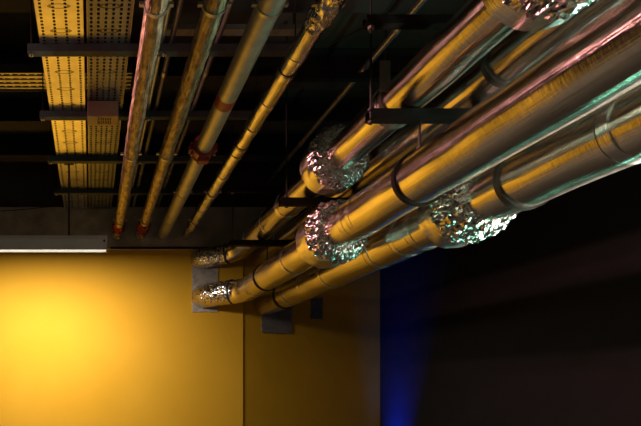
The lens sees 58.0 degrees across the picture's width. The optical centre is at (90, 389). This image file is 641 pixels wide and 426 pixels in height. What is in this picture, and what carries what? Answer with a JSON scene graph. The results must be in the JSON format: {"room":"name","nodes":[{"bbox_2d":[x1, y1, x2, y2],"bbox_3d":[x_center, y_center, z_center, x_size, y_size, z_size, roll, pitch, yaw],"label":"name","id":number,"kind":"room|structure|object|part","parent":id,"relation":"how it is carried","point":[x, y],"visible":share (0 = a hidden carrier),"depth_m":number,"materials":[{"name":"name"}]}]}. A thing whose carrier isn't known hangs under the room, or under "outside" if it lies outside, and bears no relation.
{"room":"mechanical room","nodes":[
{"label":"mechanical room","id":0,"kind":"room"},
{"bbox_2d":[0,164,106,252],"bbox_3d":[-0.600,-1.883,5.149,1.530,0.906,0.110,0,0,0],"label":"lamp","id":1,"kind":"object","parent":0,"point":[8,243],"visible":0.9,"depth_m":5.10,"materials":[{"name":"metal"}]},
{"bbox_3d":[-0.227,-1.959,5.150,0.020,0.754,0.019,0,0,0],"label":"hanging rod","id":2,"kind":"part","parent":1,"relation":"part of","materials":[{"name":"metal"}]},
{"bbox_2d":[0,162,379,425],"bbox_3d":[0.523,-0.725,6.850,7.046,4.650,0.700,0,0,0],"label":"wall","id":3,"kind":"structure","parent":0,"point":[113,337],"depth_m":6.50,"materials":[{"name":"yellow paint"}]},
{"bbox_2d":[0,207,266,249],"bbox_3d":[0.073,-2.089,6.475,6.146,0.541,0.050,0,0,0],"label":"beam","id":4,"kind":"structure","parent":3,"relation":"attached to","point":[215,228],"depth_m":6.45,"materials":[{"name":"concrete"}]},
{"bbox_2d":[110,247,208,248],"bbox_3d":[1.100,-1.830,6.442,1.700,0.024,0.015,0,0,0],"label":"trim","id":5,"kind":"structure","parent":3,"relation":"attached to","point":[110,247],"depth_m":6.43,"materials":[{"name":"black metal"}]},
{"bbox_2d":[192,252,218,311],"bbox_3d":[1.482,-1.404,6.496,0.350,0.791,0.016,0,0,0],"label":"mortar patch","id":6,"kind":"object","parent":3,"relation":"attached to","point":[209,275],"visible":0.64,"depth_m":6.49,"materials":[{"name":"grey concrete"}]},
{"bbox_2d":[157,0,288,240],"bbox_3d":[0.923,-2.078,3.690,0.228,0.411,5.580,0,0,0],"label":"pipe","id":7,"kind":"object","parent":3,"relation":"attached to","point":[265,13],"visible":1,"depth_m":3.32,"materials":[{"name":"metal"}]},
{"bbox_2d":[181,0,345,239],"bbox_3d":[1.222,-2.101,3.690,0.170,0.364,5.580,0,0,0],"label":"pipe","id":8,"kind":"object","parent":3,"relation":"attached to","point":[321,14],"visible":1,"depth_m":3.27,"materials":[{"name":"metal"}]},
{"bbox_2d":[261,308,291,333],"bbox_3d":[2.458,-1.067,6.621,0.463,0.634,0.018,0,0,-13],"label":"mortar patch","id":9,"kind":"object","parent":3,"relation":"attached to","point":[281,321],"visible":0.47,"depth_m":6.62,"materials":[{"name":"grey concrete"}]},
{"bbox_2d":[310,297,322,319],"bbox_3d":[3.051,-1.103,6.760,0.196,0.296,0.018,0,0,-13],"label":"mortar patch","id":10,"kind":"object","parent":3,"relation":"attached to","point":[316,310],"visible":0.91,"depth_m":6.75,"materials":[{"name":"grey concrete"}]},
{"bbox_2d":[253,85,640,315],"bbox_3d":[2.304,-1.124,3.742,0.466,0.472,5.690,0,0,-1],"label":"pipe","id":11,"kind":"object","parent":3,"relation":"attached to","point":[606,141],"visible":0.79,"depth_m":2.73,"materials":[{"name":"metal"}]},
{"bbox_2d":[0,13,455,133],"bbox_3d":[0.623,-3.100,2.900,7.246,0.100,8.800,0,0,0],"label":"ceiling","id":12,"kind":"structure","parent":0,"point":[15,28],"depth_m":4.33,"materials":[{"name":"black concrete"}]},
{"bbox_2d":[0,53,131,91],"bbox_3d":[-1.300,-2.870,4.370,3.300,0.360,0.272,0,0,0],"label":"tray","id":13,"kind":"object","parent":12,"relation":"hanging from","point":[27,69],"visible":0.58,"depth_m":4.34,"materials":[{"name":"metal"}]},
{"bbox_3d":[-1.300,-2.725,4.500,3.300,0.070,0.012,0,0,0],"label":"rail","id":14,"kind":"part","parent":13,"relation":"part of","materials":[{"name":"metal"}]},
{"bbox_3d":[-1.300,-2.725,4.240,3.300,0.070,0.012,0,0,0],"label":"rail","id":15,"kind":"part","parent":13,"relation":"part of","materials":[{"name":"metal"}]},
{"bbox_2d":[54,130,210,195],"bbox_3d":[0.495,-2.658,5.830,1.850,0.784,0.056,0,0,0],"label":"channel","id":16,"kind":"object","parent":12,"relation":"hanging from","point":[56,191],"visible":0.52,"depth_m":5.80,"materials":[{"name":"metal"}]},
{"bbox_3d":[-0.405,-2.658,5.830,0.009,0.784,0.009,0,0,-22],"label":"threaded rod","id":17,"kind":"part","parent":16,"relation":"part of","materials":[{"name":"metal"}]},
{"bbox_2d":[48,92,229,163],"bbox_3d":[0.495,-2.658,5.020,1.850,0.784,0.056,0,0,0],"label":"channel","id":18,"kind":"object","parent":12,"relation":"hanging from","point":[51,159],"visible":0.54,"depth_m":4.99,"materials":[{"name":"metal"}]},
{"bbox_3d":[-0.405,-2.658,5.020,0.009,0.784,0.009,0,0,22],"label":"threaded rod","id":19,"kind":"part","parent":18,"relation":"part of","materials":[{"name":"metal"}]},
{"bbox_3d":[1.390,-2.658,5.020,0.009,0.784,0.009,0,0,-22],"label":"threaded rod","id":20,"kind":"part","parent":18,"relation":"part of","materials":[{"name":"metal"}]},
{"bbox_2d":[40,27,256,120],"bbox_3d":[0.495,-2.658,4.210,1.850,0.784,0.056,0,0,0],"label":"channel","id":21,"kind":"object","parent":12,"relation":"hanging from","point":[44,115],"visible":0.59,"depth_m":4.18,"materials":[{"name":"metal"}]},
{"bbox_3d":[-0.405,-2.658,4.210,0.009,0.784,0.009,0,0,-22],"label":"threaded rod","id":22,"kind":"part","parent":21,"relation":"part of","materials":[{"name":"metal"}]},
{"bbox_2d":[111,0,173,240],"bbox_3d":[0.338,-2.096,3.690,0.176,0.374,5.580,0,0,0],"label":"pipe","id":23,"kind":"object","parent":21,"relation":"hanging from","point":[155,11],"visible":1,"depth_m":3.29,"materials":[{"name":"metal"}]},
{"bbox_2d":[135,0,231,240],"bbox_3d":[0.637,-2.096,3.690,0.172,0.375,5.580,0,0,0],"label":"pipe","id":24,"kind":"object","parent":21,"relation":"hanging from","point":[212,11],"visible":1,"depth_m":3.30,"materials":[{"name":"metal"}]},
{"bbox_3d":[1.390,-2.658,4.210,0.009,0.784,0.009,0,0,-23],"label":"threaded rod","id":25,"kind":"part","parent":21,"relation":"part of","materials":[{"name":"metal"}]},
{"bbox_2d":[0,134,316,161],"bbox_3d":[0.538,-2.925,6.050,6.976,0.250,0.180,0,0,0],"label":"ceiling beam","id":26,"kind":"structure","parent":12,"relation":"attached to","point":[13,147],"depth_m":6.04,"materials":[{"name":"paint"}]},
{"bbox_2d":[27,0,295,56],"bbox_3d":[0.495,-2.658,3.400,1.850,0.784,0.056,0,0,0],"label":"channel","id":27,"kind":"object","parent":12,"relation":"hanging from","point":[33,49],"visible":0.65,"depth_m":3.37,"materials":[{"name":"metal"}]},
{"bbox_3d":[-0.405,-2.658,3.400,0.009,0.784,0.009,0,0,22],"label":"threaded rod","id":28,"kind":"part","parent":27,"relation":"part of","materials":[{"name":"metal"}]},
{"bbox_2d":[87,0,133,207],"bbox_3d":[0.117,-2.366,3.670,0.288,0.057,5.540,0,0,0],"label":"cable tray","id":29,"kind":"object","parent":27,"relation":"on","point":[102,6],"visible":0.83,"depth_m":3.73,"materials":[{"name":"metal"}]},
{"bbox_2d":[95,0,97,134],"bbox_3d":[0.030,-2.353,3.600,0.046,0.021,5.300,0,0,0],"label":"cable","id":30,"kind":"object","parent":29,"relation":"on","point":[97,0],"visible":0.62,"depth_m":3.62,"materials":[{"name":"black rubber"}]},
{"bbox_2d":[88,101,118,125],"bbox_3d":[0.097,-2.267,4.100,0.250,0.127,0.150,0,0,0],"label":"junction box","id":31,"kind":"object","parent":29,"relation":"attached to","point":[100,113],"visible":1,"depth_m":4.03,"materials":[{"name":"metal"}]},
{"bbox_2d":[105,0,123,202],"bbox_3d":[0.190,-2.353,3.600,0.046,0.021,5.300,0,0,0],"label":"cable","id":32,"kind":"object","parent":29,"relation":"on","point":[121,13],"visible":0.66,"depth_m":3.60,"materials":[{"name":"black rubber"}]},
{"bbox_2d":[128,0,172,207],"bbox_3d":[0.481,-2.358,3.675,0.031,0.031,5.550,0,0,0],"label":"conduit","id":33,"kind":"object","parent":27,"relation":"on","point":[169,9],"visible":0.59,"depth_m":3.90,"materials":[{"name":"metal"}]},
{"bbox_2d":[132,0,183,207],"bbox_3d":[0.545,-2.364,3.675,0.046,0.046,5.550,0,0,0],"label":"conduit","id":34,"kind":"object","parent":27,"relation":"on","point":[179,6],"visible":0.84,"depth_m":3.84,"materials":[{"name":"metal"}]},
{"bbox_2d":[156,0,234,207],"bbox_3d":[0.855,-2.362,3.675,0.041,0.041,5.550,0,0,0],"label":"conduit","id":35,"kind":"object","parent":27,"relation":"on","point":[228,9],"visible":0.84,"depth_m":3.86,"materials":[{"name":"metal"}]},
{"bbox_3d":[1.390,-2.658,3.400,0.009,0.784,0.009,0,0,23],"label":"threaded rod","id":36,"kind":"part","parent":27,"relation":"part of","materials":[{"name":"metal"}]},
{"bbox_2d":[0,97,369,129],"bbox_3d":[0.538,-2.925,5.300,6.976,0.250,0.180,0,0,0],"label":"ceiling beam","id":37,"kind":"structure","parent":12,"relation":"attached to","point":[16,113],"depth_m":5.29,"materials":[{"name":"paint"}]},
{"bbox_2d":[0,48,421,87],"bbox_3d":[0.538,-2.925,4.550,6.976,0.250,0.180,0,0,0],"label":"ceiling beam","id":38,"kind":"structure","parent":12,"relation":"attached to","point":[324,59],"depth_m":4.54,"materials":[{"name":"paint"}]},
{"bbox_2d":[165,13,301,35],"bbox_3d":[0.985,-2.865,3.750,1.170,0.370,0.070,0,0,0],"label":"channel","id":39,"kind":"object","parent":12,"relation":"hanging from","point":[183,29],"visible":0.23,"depth_m":3.73,"materials":[{"name":"metal"}]},
{"bbox_3d":[0.985,-2.700,3.750,1.170,0.040,0.070,0,0,0],"label":"rail","id":40,"kind":"part","parent":39,"relation":"part of","materials":[{"name":"metal"}]},
{"bbox_2d":[0,0,468,12],"bbox_3d":[0.538,-2.925,3.620,6.976,0.250,0.180,0,0,0],"label":"ceiling beam","id":41,"kind":"structure","parent":12,"relation":"attached to","point":[6,6],"depth_m":3.65,"materials":[{"name":"paint"}]},
{"bbox_2d":[227,126,321,247],"bbox_3d":[2.085,-2.278,5.300,1.270,1.544,0.060,0,0,0],"label":"hanger","id":42,"kind":"object","parent":12,"relation":"hanging from","point":[232,243],"visible":0.49,"depth_m":5.28,"materials":[{"name":"metal"}]},
{"bbox_3d":[1.500,-2.278,5.300,0.012,1.544,0.012,0,0,23],"label":"threaded rod","id":43,"kind":"part","parent":42,"relation":"part of","materials":[{"name":"metal"}]},
{"bbox_2d":[253,246,277,290],"bbox_3d":[1.867,-1.288,5.300,0.305,0.479,0.031,0,0,0],"label":"hanger","id":44,"kind":"object","parent":42,"relation":"hanging from","point":[256,285],"visible":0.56,"depth_m":5.29,"materials":[{"name":"metal"}]},
{"bbox_2d":[190,0,598,268],"bbox_3d":[1.749,-1.710,3.747,0.624,0.508,5.706,0,0,-3],"label":"pipe","id":45,"kind":"object","parent":42,"relation":"on","point":[338,156],"visible":0.91,"depth_m":2.79,"materials":[{"name":"metal"}]},
{"bbox_2d":[279,21,398,207],"bbox_3d":[2.132,-2.278,4.140,1.175,1.544,0.060,0,0,0],"label":"hanger","id":46,"kind":"object","parent":12,"relation":"hanging from","point":[287,201],"visible":0.39,"depth_m":4.12,"materials":[{"name":"metal"}]},
{"bbox_3d":[1.620,-2.278,4.140,0.012,1.544,0.012,0,0,-23],"label":"threaded rod","id":47,"kind":"part","parent":46,"relation":"part of","materials":[{"name":"metal"}]},
{"bbox_2d":[265,0,426,185],"bbox_3d":[2.263,-2.660,3.675,0.058,0.058,5.550,0,0,0],"label":"conduit","id":48,"kind":"object","parent":46,"relation":"on","point":[393,34],"visible":0.88,"depth_m":4.47,"materials":[{"name":"metal"}]},
{"bbox_3d":[2.440,-2.278,4.140,0.012,1.544,0.012,0,0,23],"label":"threaded rod","id":49,"kind":"part","parent":46,"relation":"part of","materials":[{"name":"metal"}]},
{"bbox_2d":[310,13,387,52],"bbox_3d":[2.014,-2.885,4.089,0.782,0.339,0.010,0,0,6],"label":"cable","id":50,"kind":"object","parent":12,"relation":"hanging from","point":[386,13],"visible":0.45,"depth_m":4.09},
{"bbox_2d":[362,0,470,124],"bbox_3d":[2.136,-2.278,2.840,1.167,1.544,0.060,0,0,0],"label":"hanger","id":51,"kind":"object","parent":12,"relation":"hanging from","point":[372,21],"visible":0.48,"depth_m":2.81,"materials":[{"name":"metal"}]},
{"bbox_3d":[1.590,-2.278,2.840,0.012,1.544,0.012,0,0,23],"label":"threaded rod","id":52,"kind":"part","parent":51,"relation":"part of","materials":[{"name":"metal"}]},
{"bbox_2d":[391,120,443,206],"bbox_3d":[1.867,-1.287,2.840,0.311,0.483,0.031,0,0,0],"label":"hanger","id":53,"kind":"object","parent":51,"relation":"hanging from","point":[397,192],"visible":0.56,"depth_m":2.83,"materials":[{"name":"metal"}]},
{"bbox_2d":[191,0,640,307],"bbox_3d":[1.839,-1.202,3.753,0.665,0.495,5.715,0,0,-4],"label":"pipe","id":54,"kind":"object","parent":53,"relation":"hanging from","point":[599,63],"visible":0.99,"depth_m":2.28,"materials":[{"name":"metal"}]},
{"bbox_3d":[1.867,-1.440,2.840,0.014,0.175,0.014,0,0,-23],"label":"threaded rod","id":55,"kind":"part","parent":53,"relation":"part of","materials":[{"name":"metal"}]},
{"bbox_2d":[250,0,618,266],"bbox_3d":[2.200,-1.732,3.745,0.264,0.264,5.690,0,0,0],"label":"duct","id":56,"kind":"object","parent":51,"relation":"on","point":[518,51],"visible":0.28,"depth_m":2.75,"materials":[{"name":"metal"}]},
{"bbox_2d":[380,163,640,425],"bbox_3d":[4.146,-0.725,2.900,0.200,4.650,8.800,0,0,0],"label":"wall","id":57,"kind":"structure","parent":0,"point":[537,321],"depth_m":4.62,"materials":[{"name":"paint"}]},
{"bbox_3d":[0.495,-2.658,2.580,1.850,0.784,0.056,0,0,0],"label":"channel","id":58,"kind":"object","parent":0,"visible":0},
{"bbox_2d":[34,0,86,207],"bbox_3d":[-0.196,-2.366,3.670,0.298,0.057,5.540,0,0,0],"label":"cable tray","id":59,"kind":"object","parent":58,"relation":"on","point":[71,5],"visible":0.86,"depth_m":3.80,"materials":[{"name":"metal"}]},
{"bbox_2d":[39,0,65,197],"bbox_3d":[-0.302,-2.353,3.600,0.054,0.021,5.300,0,0,0],"label":"cable","id":60,"kind":"object","parent":59,"relation":"on","point":[39,0],"visible":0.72,"depth_m":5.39,"materials":[{"name":"black rubber"}]}
]}

